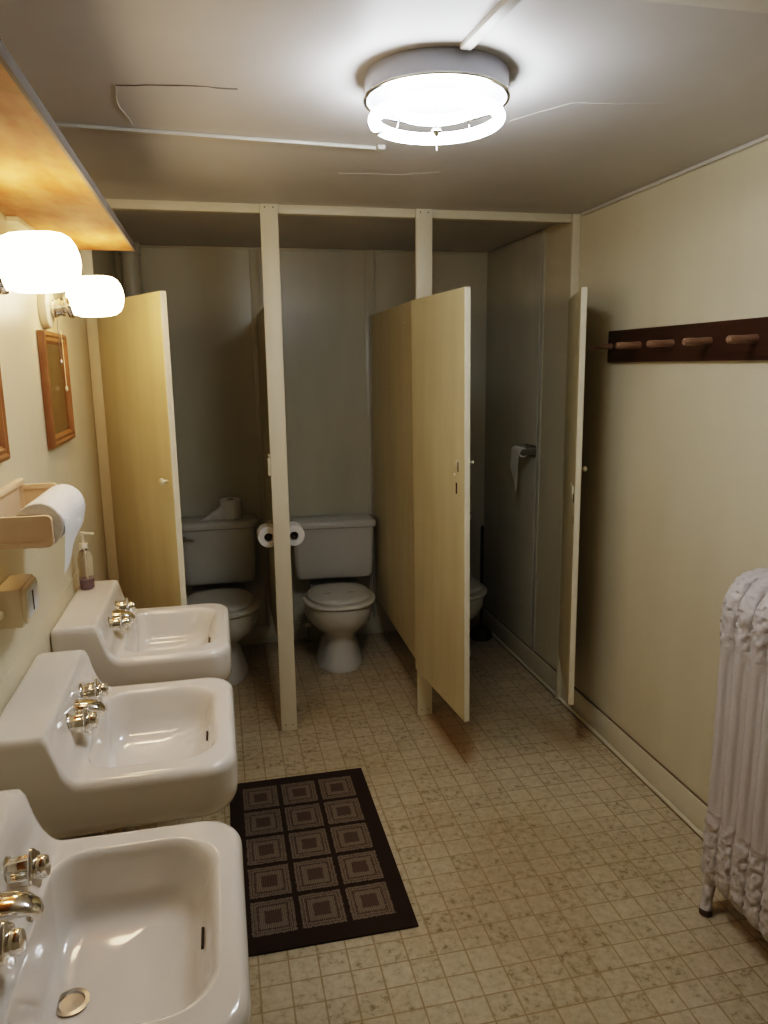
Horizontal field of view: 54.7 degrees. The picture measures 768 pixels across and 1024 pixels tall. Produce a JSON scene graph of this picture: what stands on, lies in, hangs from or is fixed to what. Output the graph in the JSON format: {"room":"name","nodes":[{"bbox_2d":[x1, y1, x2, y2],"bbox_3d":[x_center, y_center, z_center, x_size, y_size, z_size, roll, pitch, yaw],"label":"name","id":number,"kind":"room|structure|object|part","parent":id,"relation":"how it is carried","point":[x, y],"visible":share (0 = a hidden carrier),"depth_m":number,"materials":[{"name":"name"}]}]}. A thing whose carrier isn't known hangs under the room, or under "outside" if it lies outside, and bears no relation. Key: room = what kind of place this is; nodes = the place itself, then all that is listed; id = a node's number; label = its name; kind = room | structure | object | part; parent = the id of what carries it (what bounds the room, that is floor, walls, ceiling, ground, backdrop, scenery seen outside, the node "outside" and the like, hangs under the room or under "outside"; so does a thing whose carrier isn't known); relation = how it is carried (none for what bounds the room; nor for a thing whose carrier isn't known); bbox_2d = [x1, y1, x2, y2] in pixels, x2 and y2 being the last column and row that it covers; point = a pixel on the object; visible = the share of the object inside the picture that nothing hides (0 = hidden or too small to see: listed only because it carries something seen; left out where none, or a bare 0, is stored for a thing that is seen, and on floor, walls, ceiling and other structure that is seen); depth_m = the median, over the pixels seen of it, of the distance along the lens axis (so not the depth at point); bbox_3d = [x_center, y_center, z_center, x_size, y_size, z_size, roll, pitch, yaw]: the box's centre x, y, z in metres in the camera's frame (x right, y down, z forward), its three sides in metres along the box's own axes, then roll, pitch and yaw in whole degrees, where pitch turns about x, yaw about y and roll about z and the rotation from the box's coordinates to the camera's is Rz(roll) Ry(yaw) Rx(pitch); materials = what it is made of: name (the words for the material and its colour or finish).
{"room":"public restroom","nodes":[
{"label":"public restroom","id":0,"kind":"room"},
{"bbox_2d":[0,212,116,832],"bbox_3d":[-0.931,0.210,1.706,0.100,2.400,5.697,-3,11,-12],"label":"wall","id":1,"kind":"structure","parent":0,"point":[74,463],"depth_m":2.15,"materials":[{"name":"beige paint"}]},
{"bbox_2d":[0,367,9,462],"bbox_3d":[-0.864,-0.265,1.570,0.022,0.353,0.353,-3,11,-12],"label":"framed mirror","id":2,"kind":"object","parent":1,"relation":"attached to","point":[4,442],"visible":1,"depth_m":1.73,"materials":[{"name":"brown wood"}]},
{"bbox_2d":[0,574,39,629],"bbox_3d":[-0.848,0.209,1.716,0.065,0.091,0.161,-3,11,-12],"label":"outlet box","id":3,"kind":"object","parent":1,"relation":"attached to","point":[19,594],"visible":1,"depth_m":1.67,"materials":[{"name":"beige plastic"}]},
{"bbox_3d":[-0.824,0.205,1.733,0.008,0.085,0.128,-3,11,-12],"label":"plate","id":4,"kind":"part","parent":3,"relation":"part of","materials":[{"name":"white plastic"}]},
{"bbox_2d":[0,478,56,549],"bbox_3d":[-0.828,-0.006,1.752,0.141,0.117,0.320,-3,11,-12],"label":"paper towel holder","id":5,"kind":"object","parent":1,"relation":"attached to","point":[35,531],"visible":0.85,"depth_m":1.62,"materials":[{"name":"beige wood"}]},
{"bbox_3d":[-0.892,-0.001,1.738,0.009,0.100,0.320,-3,11,-12],"label":"plate","id":6,"kind":"part","parent":5,"relation":"part of","materials":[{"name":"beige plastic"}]},
{"bbox_3d":[-0.878,-0.050,1.719,0.016,0.016,0.295,-3,11,-12],"label":"rail","id":7,"kind":"part","parent":5,"relation":"part of","materials":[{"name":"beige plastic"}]},
{"bbox_3d":[-0.792,0.045,1.616,0.134,0.070,0.014,-3,11,-12],"label":"arm","id":8,"kind":"part","parent":5,"relation":"part of","materials":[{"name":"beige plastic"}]},
{"bbox_3d":[-0.877,-0.024,1.892,0.092,0.099,0.014,-3,11,-12],"label":"arm","id":9,"kind":"part","parent":5,"relation":"part of","materials":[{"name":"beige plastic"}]},
{"bbox_2d":[16,484,84,574],"bbox_3d":[-0.787,0.036,1.770,0.104,0.167,0.278,-3,11,-12],"label":"paper towel roll","id":10,"kind":"object","parent":5,"relation":"on","point":[64,503],"visible":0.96,"depth_m":1.70,"materials":[{"name":"white paper"}]},
{"bbox_2d":[0,231,81,294],"bbox_3d":[-0.761,-0.452,1.565,0.242,0.269,0.128,-3,11,-12],"label":"wall lamp","id":11,"kind":"object","parent":1,"relation":"attached to","point":[31,262],"visible":1,"depth_m":1.51,"materials":[{"name":"beige glass"}]},
{"bbox_2d":[0,277,10,294],"bbox_3d":[-0.822,-0.490,1.544,0.073,0.075,0.076,-3,11,-12],"label":"socket","id":12,"kind":"object","parent":11,"relation":"attached to","point":[5,282],"depth_m":1.53,"materials":[{"name":"silver metal"}]},
{"bbox_2d":[0,533,106,712],"bbox_3d":[-0.741,0.699,1.197,0.002,0.434,4.255,-3,11,-12],"label":"trim","id":13,"kind":"structure","parent":1,"relation":"attached to","point":[40,642],"depth_m":2.10,"materials":[{"name":"beige paint"}]},
{"bbox_2d":[36,330,74,448],"bbox_3d":[-1.046,-0.400,2.388,0.028,0.360,0.350,-3,11,-12],"label":"framed mirror","id":14,"kind":"object","parent":1,"relation":"attached to","point":[55,377],"visible":1,"depth_m":2.35,"materials":[{"name":"brown wood"}]},
{"bbox_3d":[-1.054,-0.396,2.387,0.009,0.282,0.280,-3,11,-12],"label":"glass","id":15,"kind":"part","parent":14,"relation":"part of","materials":[{"name":"beige mirror"}]},
{"bbox_3d":[-1.054,-0.496,2.445,0.008,0.195,0.010,1,11,10],"label":"hanging cord","id":16,"kind":"part","parent":14,"relation":"part of","materials":[{"name":"white fabric"}]},
{"bbox_2d":[0,39,134,250],"bbox_3d":[-0.651,-0.607,1.073,0.265,0.032,2.967,-3,11,-12],"label":"wall shelf","id":17,"kind":"object","parent":1,"relation":"attached to","point":[45,186],"visible":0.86,"depth_m":1.56,"materials":[{"name":"brown wood"}]},
{"bbox_2d":[37,275,123,364],"bbox_3d":[-0.931,-0.597,2.313,0.242,0.269,0.128,-3,11,-12],"label":"wall lamp","id":18,"kind":"object","parent":1,"relation":"attached to","point":[93,295],"visible":0.91,"depth_m":2.26,"materials":[{"name":"beige"}]},
{"bbox_3d":[-1.009,-0.530,2.308,0.007,0.140,0.007,1,11,10],"label":"pull chain","id":19,"kind":"part","parent":18,"relation":"part of","materials":[{"name":"silver metal"}]},
{"bbox_2d":[50,293,75,317],"bbox_3d":[-0.992,-0.636,2.291,0.073,0.075,0.076,-3,11,-12],"label":"socket","id":20,"kind":"object","parent":18,"relation":"attached to","point":[59,307],"depth_m":2.27,"materials":[{"name":"silver metal"}]},
{"bbox_3d":[-0.895,-0.670,2.307,0.166,0.126,0.125,-3,11,-12],"label":"lamp shade","id":21,"kind":"part","parent":18,"relation":"part of","materials":[{"name":"white glass"}]},
{"bbox_2d":[0,650,237,839],"bbox_3d":[-0.617,0.652,1.821,0.507,0.507,0.506,-3,11,-12],"label":"sink","id":22,"kind":"object","parent":1,"relation":"attached to","point":[88,756],"visible":0.98,"depth_m":1.64,"materials":[{"name":"white ceramic"}]},
{"bbox_3d":[-0.692,0.478,1.684,0.084,0.070,0.069,-3,11,-12],"label":"faucet handle","id":23,"kind":"part","parent":22,"relation":"part of","materials":[{"name":"silver metal"}]},
{"bbox_3d":[-0.709,0.467,1.764,0.092,0.044,0.054,-3,11,-12],"label":"spout","id":24,"kind":"part","parent":22,"relation":"part of","materials":[{"name":"silver metal"}]},
{"bbox_3d":[-0.727,0.447,1.841,0.084,0.070,0.069,-3,11,-12],"label":"faucet handle","id":25,"kind":"part","parent":22,"relation":"part of","materials":[{"name":"silver metal"}]},
{"bbox_2d":[0,789,252,1023],"bbox_3d":[-0.468,0.779,1.168,0.507,0.507,0.506,-3,11,-12],"label":"sink","id":26,"kind":"object","parent":1,"relation":"attached to","point":[145,926],"visible":1,"depth_m":1.23,"materials":[{"name":"white ceramic"}]},
{"bbox_3d":[-0.543,0.605,1.032,0.084,0.070,0.069,-3,11,-12],"label":"faucet handle","id":27,"kind":"part","parent":26,"relation":"part of","materials":[{"name":"silver metal"}]},
{"bbox_3d":[-0.560,0.594,1.111,0.092,0.044,0.054,-3,11,-12],"label":"spout","id":28,"kind":"part","parent":26,"relation":"part of","materials":[{"name":"silver metal"}]},
{"bbox_3d":[-0.579,0.574,1.189,0.084,0.070,0.069,-3,11,-12],"label":"faucet handle","id":29,"kind":"part","parent":26,"relation":"part of","materials":[{"name":"silver metal"}]},
{"bbox_2d":[50,580,231,686],"bbox_3d":[-0.765,0.525,2.470,0.507,0.507,0.506,-3,11,-12],"label":"sink","id":30,"kind":"object","parent":1,"relation":"attached to","point":[124,644],"visible":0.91,"depth_m":2.29,"materials":[{"name":"white ceramic"}]},
{"bbox_2d":[77,532,94,589],"bbox_3d":[-1.008,0.163,2.505,0.060,0.196,0.056,8,14,37],"label":"soap bottle","id":31,"kind":"object","parent":30,"relation":"on","point":[84,558],"visible":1,"depth_m":2.49,"materials":[{"name":"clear plastic"}]},
{"bbox_3d":[-0.840,0.351,2.334,0.084,0.070,0.069,-3,11,-12],"label":"faucet handle","id":32,"kind":"part","parent":30,"relation":"part of","materials":[{"name":"silver metal"}]},
{"bbox_3d":[-0.857,0.341,2.413,0.092,0.044,0.054,-3,11,-12],"label":"spout","id":33,"kind":"part","parent":30,"relation":"part of","materials":[{"name":"silver metal"}]},
{"bbox_3d":[-0.875,0.321,2.491,0.084,0.070,0.069,-3,11,-12],"label":"faucet handle","id":34,"kind":"part","parent":30,"relation":"part of","materials":[{"name":"silver metal"}]},
{"bbox_2d":[115,247,487,625],"bbox_3d":[-0.421,-0.374,4.630,2.197,2.400,0.100,-3,11,-12],"label":"wall","id":35,"kind":"structure","parent":0,"point":[208,291],"depth_m":4.47,"materials":[{"name":"paint"}]},
{"bbox_2d":[249,247,273,624],"bbox_3d":[-0.732,-0.403,4.492,0.065,2.282,0.018,-3,11,-12],"label":"trim","id":36,"kind":"structure","parent":35,"relation":"attached to","point":[254,254],"depth_m":4.37,"materials":[{"name":"paint"}]},
{"bbox_2d":[255,307,277,638],"bbox_3d":[-0.601,-0.107,3.958,0.028,1.900,1.172,-3,11,-12],"label":"wall","id":37,"kind":"structure","parent":35,"relation":"attached to","point":[259,322],"depth_m":4.22,"materials":[{"name":"beige paint"}]},
{"bbox_2d":[140,245,488,253],"bbox_3d":[-0.423,-1.535,4.345,2.197,0.012,0.012,-3,11,-12],"label":"trim","id":38,"kind":"structure","parent":35,"relation":"attached to","point":[148,246],"depth_m":4.34,"materials":[{"name":"paint"}]},
{"bbox_2d":[240,612,479,644],"bbox_3d":[-0.402,0.756,4.794,2.181,0.118,0.016,-3,11,-12],"label":"baseboard","id":39,"kind":"structure","parent":35,"relation":"attached to","point":[259,634],"depth_m":4.77,"materials":[{"name":"paint"}]},
{"bbox_2d":[364,250,379,615],"bbox_3d":[-0.073,-0.440,4.635,0.064,2.282,0.018,-3,11,-12],"label":"trim","id":40,"kind":"structure","parent":35,"relation":"attached to","point":[369,257],"depth_m":4.52,"materials":[{"name":"paint"}]},
{"bbox_2d":[369,301,414,657],"bbox_3d":[0.048,-0.143,4.099,0.030,1.900,1.172,-3,11,-11],"label":"wall","id":41,"kind":"structure","parent":35,"relation":"attached to","point":[390,337],"depth_m":4.04,"materials":[{"name":"beige paint"}]},
{"bbox_2d":[0,0,767,251],"bbox_3d":[0.175,-1.078,1.707,2.397,0.100,5.697,-3,11,-12],"label":"ceiling","id":42,"kind":"structure","parent":0,"point":[298,68],"depth_m":1.96,"materials":[{"name":"paint"}]},
{"bbox_2d":[115,86,132,124],"bbox_3d":[-0.687,-1.063,1.943,0.017,0.005,0.302,-3,11,-10],"label":"trim","id":43,"kind":"structure","parent":42,"relation":"attached to","point":[115,86],"depth_m":1.93,"materials":[{"name":"paint"}]},
{"bbox_2d":[115,84,237,89],"bbox_3d":[-0.506,-1.039,1.810,0.292,0.006,0.017,-2,11,-7],"label":"trim","id":44,"kind":"structure","parent":42,"relation":"attached to","point":[142,84],"depth_m":1.80,"materials":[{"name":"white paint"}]},
{"bbox_2d":[55,122,384,151],"bbox_3d":[-0.458,-1.109,2.197,0.955,0.014,0.040,-4,12,-16],"label":"cable raceway","id":45,"kind":"object","parent":42,"relation":"attached to","point":[379,148],"visible":0.86,"depth_m":2.19,"materials":[{"name":"grey paint"}]},
{"bbox_2d":[105,199,571,223],"bbox_3d":[-0.166,-1.306,3.231,2.112,0.036,0.040,-3,11,-12],"label":"beam","id":46,"kind":"structure","parent":42,"relation":"attached to","point":[115,204],"depth_m":3.20,"materials":[{"name":"beige paint"}]},
{"bbox_2d":[343,172,431,174],"bbox_3d":[0.019,-1.214,2.664,0.361,0.002,0.034,-1,11,0],"label":"trim","id":47,"kind":"structure","parent":42,"relation":"attached to","point":[429,172],"depth_m":2.66,"materials":[{"name":"paint"}]},
{"bbox_2d":[363,46,509,150],"bbox_3d":[0.126,-0.958,1.786,0.351,0.164,0.351,-3,11,-12],"label":"ceiling lamp","id":48,"kind":"object","parent":42,"relation":"attached to","point":[441,85],"visible":1,"depth_m":1.69,"materials":[{"name":"white glass"}]},
{"bbox_2d":[370,121,384,134],"bbox_3d":[-0.016,-0.951,1.834,0.032,0.031,0.026,3,12,18],"label":"socket","id":49,"kind":"object","parent":48,"relation":"attached to","point":[380,130],"depth_m":1.83,"materials":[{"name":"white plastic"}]},
{"bbox_3d":[0.126,-0.952,1.787,0.026,0.087,0.025,-3,11,-12],"label":"stem","id":50,"kind":"part","parent":48,"relation":"part of","materials":[{"name":"silver metal"}]},
{"bbox_2d":[460,0,520,50],"bbox_3d":[0.214,-0.974,1.469,0.026,0.012,0.270,-4,12,-17],"label":"cable raceway","id":51,"kind":"object","parent":42,"relation":"attached to","point":[504,7],"visible":1,"depth_m":1.48,"materials":[{"name":"grey paint"}]},
{"bbox_2d":[511,102,665,120],"bbox_3d":[0.542,-1.088,1.995,0.415,0.002,0.091,3,12,17],"label":"trim","id":52,"kind":"structure","parent":42,"relation":"attached to","point":[581,102],"depth_m":1.97,"materials":[{"name":"paint"}]},
{"bbox_2d":[103,624,767,1023],"bbox_3d":[0.205,1.374,2.192,2.397,0.100,5.697,-3,11,-12],"label":"floor","id":53,"kind":"structure","parent":0,"point":[545,882],"depth_m":2.60,"materials":[{"name":"tile"}]},
{"bbox_2d":[80,250,118,582],"bbox_3d":[-1.197,-0.082,3.204,0.045,2.399,0.018,-3,11,-12],"label":"post","id":54,"kind":"object","parent":53,"relation":"on","point":[86,256],"visible":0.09,"depth_m":3.15,"materials":[{"name":"paint"}]},
{"bbox_2d":[97,291,186,608],"bbox_3d":[-0.975,0.035,2.983,0.062,1.730,0.617,-10,15,-40],"label":"door","id":55,"kind":"structure","parent":54,"relation":"attached to","point":[134,346],"depth_m":2.88,"materials":[{"name":"beige paint"}]},
{"bbox_3d":[-0.813,-0.113,2.739,0.032,0.025,0.026,-10,15,-40],"label":"pull knob","id":56,"kind":"part","parent":55,"relation":"part of","materials":[{"name":"beige"}]},
{"bbox_2d":[118,242,141,296],"bbox_3d":[-1.384,-0.297,4.301,0.116,2.398,0.116,-3,11,-12],"label":"pipe","id":57,"kind":"object","parent":53,"relation":"on","point":[130,260],"visible":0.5,"depth_m":4.06,"materials":[{"name":"metal"}]},
{"bbox_2d":[181,513,258,685],"bbox_3d":[-0.939,0.500,4.243,0.499,0.846,0.701,-3,11,-12],"label":"toilet","id":58,"kind":"object","parent":53,"relation":"on","point":[214,551],"visible":0.54,"depth_m":4.32,"materials":[{"name":"porcelain"},{"name":"plastic"},{"name":"chrome"}]},
{"bbox_3d":[-1.132,0.157,4.269,0.076,0.032,0.021,-1,11,-3],"label":"flush lever","id":59,"kind":"part","parent":58,"relation":"part of","materials":[{"name":"silver metal"}]},
{"bbox_3d":[-0.996,0.248,4.439,0.467,0.332,0.206,-3,11,-12],"label":"tank","id":60,"kind":"part","parent":58,"relation":"part of","materials":[{"name":"white ceramic"}]},
{"bbox_3d":[-0.997,0.063,4.395,0.499,0.046,0.220,-3,11,-12],"label":"tank lid","id":61,"kind":"part","parent":58,"relation":"part of","materials":[{"name":"white ceramic"}]},
{"bbox_3d":[-0.917,0.491,4.136,0.385,0.025,0.423,-3,11,-12],"label":"lid","id":62,"kind":"part","parent":58,"relation":"part of","materials":[{"name":"white plastic"}]},
{"bbox_2d":[201,497,241,520],"bbox_3d":[-0.961,-0.018,4.383,0.237,0.115,0.124,-3,11,-12],"label":"toilet paper roll","id":63,"kind":"object","parent":58,"relation":"on","point":[230,508],"visible":1,"depth_m":4.35,"materials":[{"name":"white paper"}]},
{"bbox_2d":[259,203,296,730],"bbox_3d":[-0.478,-0.122,3.359,0.087,2.399,0.020,-3,11,-12],"label":"post","id":64,"kind":"object","parent":53,"relation":"on","point":[277,462],"visible":1,"depth_m":3.33,"materials":[{"name":"paint"}]},
{"bbox_2d":[230,768,418,956],"bbox_3d":[-0.271,1.221,2.718,0.564,0.008,0.954,-3,11,-12],"label":"floor mat","id":65,"kind":"object","parent":53,"relation":"on","point":[320,867],"visible":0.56,"depth_m":2.61,"materials":[{"name":"brown fabric"}]},
{"bbox_2d":[289,513,375,672],"bbox_3d":[-0.277,0.478,4.407,0.520,0.810,0.671,-2,11,-8],"label":"toilet","id":66,"kind":"object","parent":53,"relation":"on","point":[340,545],"visible":0.93,"depth_m":4.46,"materials":[{"name":"porcelain"},{"name":"chrome"}]},
{"bbox_3d":[-0.316,0.059,4.556,0.520,0.044,0.211,-2,11,-8],"label":"tank lid","id":67,"kind":"part","parent":66,"relation":"part of","materials":[{"name":"white ceramic"}]},
{"bbox_3d":[-0.315,0.236,4.598,0.490,0.318,0.197,-2,11,-8],"label":"tank","id":68,"kind":"part","parent":66,"relation":"part of","materials":[{"name":"white ceramic"}]},
{"bbox_3d":[-0.262,0.470,4.303,0.368,0.024,0.405,-2,11,-8],"label":"lid","id":69,"kind":"part","parent":66,"relation":"part of","materials":[{"name":"white plastic"}]},
{"bbox_2d":[415,209,431,714],"bbox_3d":[0.190,-0.159,3.505,0.075,2.399,0.020,-3,11,-12],"label":"post","id":70,"kind":"object","parent":53,"relation":"on","point":[423,217],"visible":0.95,"depth_m":3.31,"materials":[{"name":"paint"}]},
{"bbox_2d":[411,287,473,721],"bbox_3d":[0.249,-0.036,3.217,0.055,1.748,0.603,-5,12,-17],"label":"door","id":71,"kind":"structure","parent":70,"relation":"attached to","point":[440,323],"depth_m":3.13,"materials":[{"name":"beige paint"}]},
{"bbox_2d":[469,512,486,656],"bbox_3d":[0.377,0.442,4.548,0.471,0.810,0.671,-3,11,-12],"label":"toilet","id":72,"kind":"object","parent":53,"relation":"on","point":[478,590],"visible":0.12,"depth_m":4.33,"materials":[{"name":"white ceramic"}]},
{"bbox_3d":[0.398,0.433,4.446,0.368,0.024,0.405,-3,11,-12],"label":"lid","id":73,"kind":"part","parent":72,"relation":"part of","materials":[{"name":"white plastic"}]},
{"bbox_2d":[470,525,491,640],"bbox_3d":[0.619,0.445,4.706,0.148,0.738,0.148,-3,11,-12],"label":"plunger","id":74,"kind":"object","parent":53,"relation":"on","point":[480,632],"visible":0.97,"depth_m":4.71,"materials":[{"name":"black rubber"}]},
{"bbox_2d":[470,622,491,640],"bbox_3d":[0.623,0.757,4.768,0.148,0.100,0.148,-3,11,-12],"label":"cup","id":75,"kind":"object","parent":74,"relation":"on","point":[480,632],"depth_m":4.73,"materials":[{"name":"black"}]},
{"bbox_3d":[0.619,0.401,4.698,0.021,0.648,0.020,-3,11,-12],"label":"handle","id":76,"kind":"part","parent":74,"relation":"part of","materials":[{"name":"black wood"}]},
{"bbox_2d":[555,214,580,698],"bbox_3d":[0.904,-0.199,3.660,0.039,2.399,0.018,-3,11,-12],"label":"post","id":77,"kind":"object","parent":53,"relation":"on","point":[576,218],"visible":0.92,"depth_m":3.48,"materials":[{"name":"paint"}]},
{"bbox_2d":[558,287,587,704],"bbox_3d":[0.859,-0.077,3.365,0.057,1.756,0.599,1,11,9],"label":"door","id":78,"kind":"structure","parent":77,"relation":"attached to","point":[577,304],"depth_m":3.20,"materials":[{"name":"beige paint"}]},
{"bbox_3d":[0.803,-0.092,3.177,0.005,0.050,0.100,1,11,9],"label":"latch plate","id":79,"kind":"part","parent":78,"relation":"part of","materials":[{"name":"silver metal"}]},
{"bbox_2d":[699,568,767,941],"bbox_3d":[1.202,0.783,1.955,0.269,1.126,0.946,-3,11,-12],"label":"radiator","id":80,"kind":"object","parent":53,"relation":"on","point":[734,856],"visible":1,"depth_m":2.16,"materials":[{"name":"white metal"}]},
{"bbox_3d":[1.031,1.188,2.354,0.045,0.150,0.060,10,15,43],"label":"leg","id":81,"kind":"part","parent":80,"relation":"part of","materials":[{"name":"grey paint"}]},
{"bbox_2d":[491,140,767,803],"bbox_3d":[1.311,0.086,2.193,0.100,2.400,5.697,-3,11,-12],"label":"wall","id":82,"kind":"structure","parent":0,"point":[674,499],"depth_m":2.91,"materials":[{"name":"beige paint"}]},
{"bbox_2d":[483,231,542,647],"bbox_3d":[0.744,-0.409,4.423,0.008,2.272,0.792,-3,11,-12],"label":"wall","id":83,"kind":"structure","parent":82,"relation":"attached to","point":[514,270],"depth_m":4.36,"materials":[{"name":"paint"}]},
{"bbox_2d":[513,444,535,457],"bbox_3d":[0.775,-0.338,4.099,0.077,0.065,0.140,-3,11,-12],"label":"holder","id":84,"kind":"object","parent":82,"relation":"attached to","point":[530,450],"visible":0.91,"depth_m":4.04,"materials":[{"name":"silver metal"}]},
{"bbox_2d":[510,446,526,490],"bbox_3d":[0.745,-0.241,4.109,0.060,0.242,0.109,-3,11,-12],"label":"toilet paper roll","id":85,"kind":"object","parent":84,"relation":"on","point":[516,451],"visible":0.95,"depth_m":4.09,"materials":[{"name":"white"}]},
{"bbox_3d":[0.789,-0.327,4.036,0.077,0.036,0.008,-3,11,-12],"label":"arm","id":86,"kind":"part","parent":84,"relation":"part of","materials":[{"name":"silver metal"}]},
{"bbox_3d":[0.810,-0.340,4.106,0.004,0.065,0.140,-3,11,-12],"label":"mounting plate","id":87,"kind":"part","parent":84,"relation":"part of","materials":[{"name":"silver metal"}]},
{"bbox_2d":[531,229,545,650],"bbox_3d":[0.836,-0.328,4.023,0.006,2.278,0.035,-3,11,-12],"label":"trim","id":88,"kind":"structure","parent":82,"relation":"attached to","point":[544,231],"depth_m":4.00,"materials":[{"name":"paint"}]},
{"bbox_2d":[483,607,706,840],"bbox_3d":[1.270,1.210,2.394,0.016,0.118,5.481,-3,11,-12],"label":"baseboard","id":89,"kind":"structure","parent":82,"relation":"attached to","point":[671,788],"depth_m":3.35,"materials":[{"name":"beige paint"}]},
{"bbox_2d":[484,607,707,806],"bbox_3d":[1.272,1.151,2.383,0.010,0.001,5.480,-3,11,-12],"label":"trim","id":90,"kind":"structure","parent":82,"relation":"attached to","point":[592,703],"depth_m":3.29,"materials":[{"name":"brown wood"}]},
{"bbox_2d":[581,134,767,215],"bbox_3d":[1.375,-0.966,1.359,0.014,0.014,4.265,-3,11,-12],"label":"trim","id":91,"kind":"structure","parent":82,"relation":"attached to","point":[763,138],"depth_m":2.66,"materials":[{"name":"paint"}]},
{"bbox_2d":[588,317,767,361],"bbox_3d":[1.079,-0.585,2.547,0.129,0.132,1.388,-3,11,-12],"label":"coat rack","id":92,"kind":"object","parent":82,"relation":"attached to","point":[739,339],"visible":1,"depth_m":2.63,"materials":[{"name":"brown wood"}]},
{"bbox_2d":[640,0,767,13],"bbox_3d":[0.284,-0.931,1.243,2.197,0.012,0.205,-3,11,-12],"label":"trim","id":93,"kind":"structure","parent":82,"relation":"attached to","point":[759,6],"depth_m":1.40,"materials":[{"name":"paint"}]},
{"bbox_3d":[-0.531,0.063,3.540,0.056,0.093,0.139,-3,11,-12],"label":"holder","id":94,"kind":"object","parent":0,"visible":0},
{"bbox_2d":[257,523,273,547],"bbox_3d":[-0.552,0.110,3.529,0.100,0.100,0.100,-3,11,-12],"label":"toilet paper roll","id":95,"kind":"object","parent":94,"relation":"on","point":[264,530],"visible":0.77,"depth_m":3.48,"materials":[{"name":"white paper"}]},
{"bbox_3d":[-0.463,0.059,3.555,0.056,0.093,0.139,-3,11,-12],"label":"holder","id":96,"kind":"object","parent":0,"visible":0},
{"bbox_2d":[289,521,304,545],"bbox_3d":[-0.435,0.104,3.554,0.100,0.100,0.100,-3,11,-12],"label":"toilet paper roll","id":97,"kind":"object","parent":96,"relation":"on","point":[296,529],"visible":0.7,"depth_m":3.51,"materials":[{"name":"white paper"}]}
]}

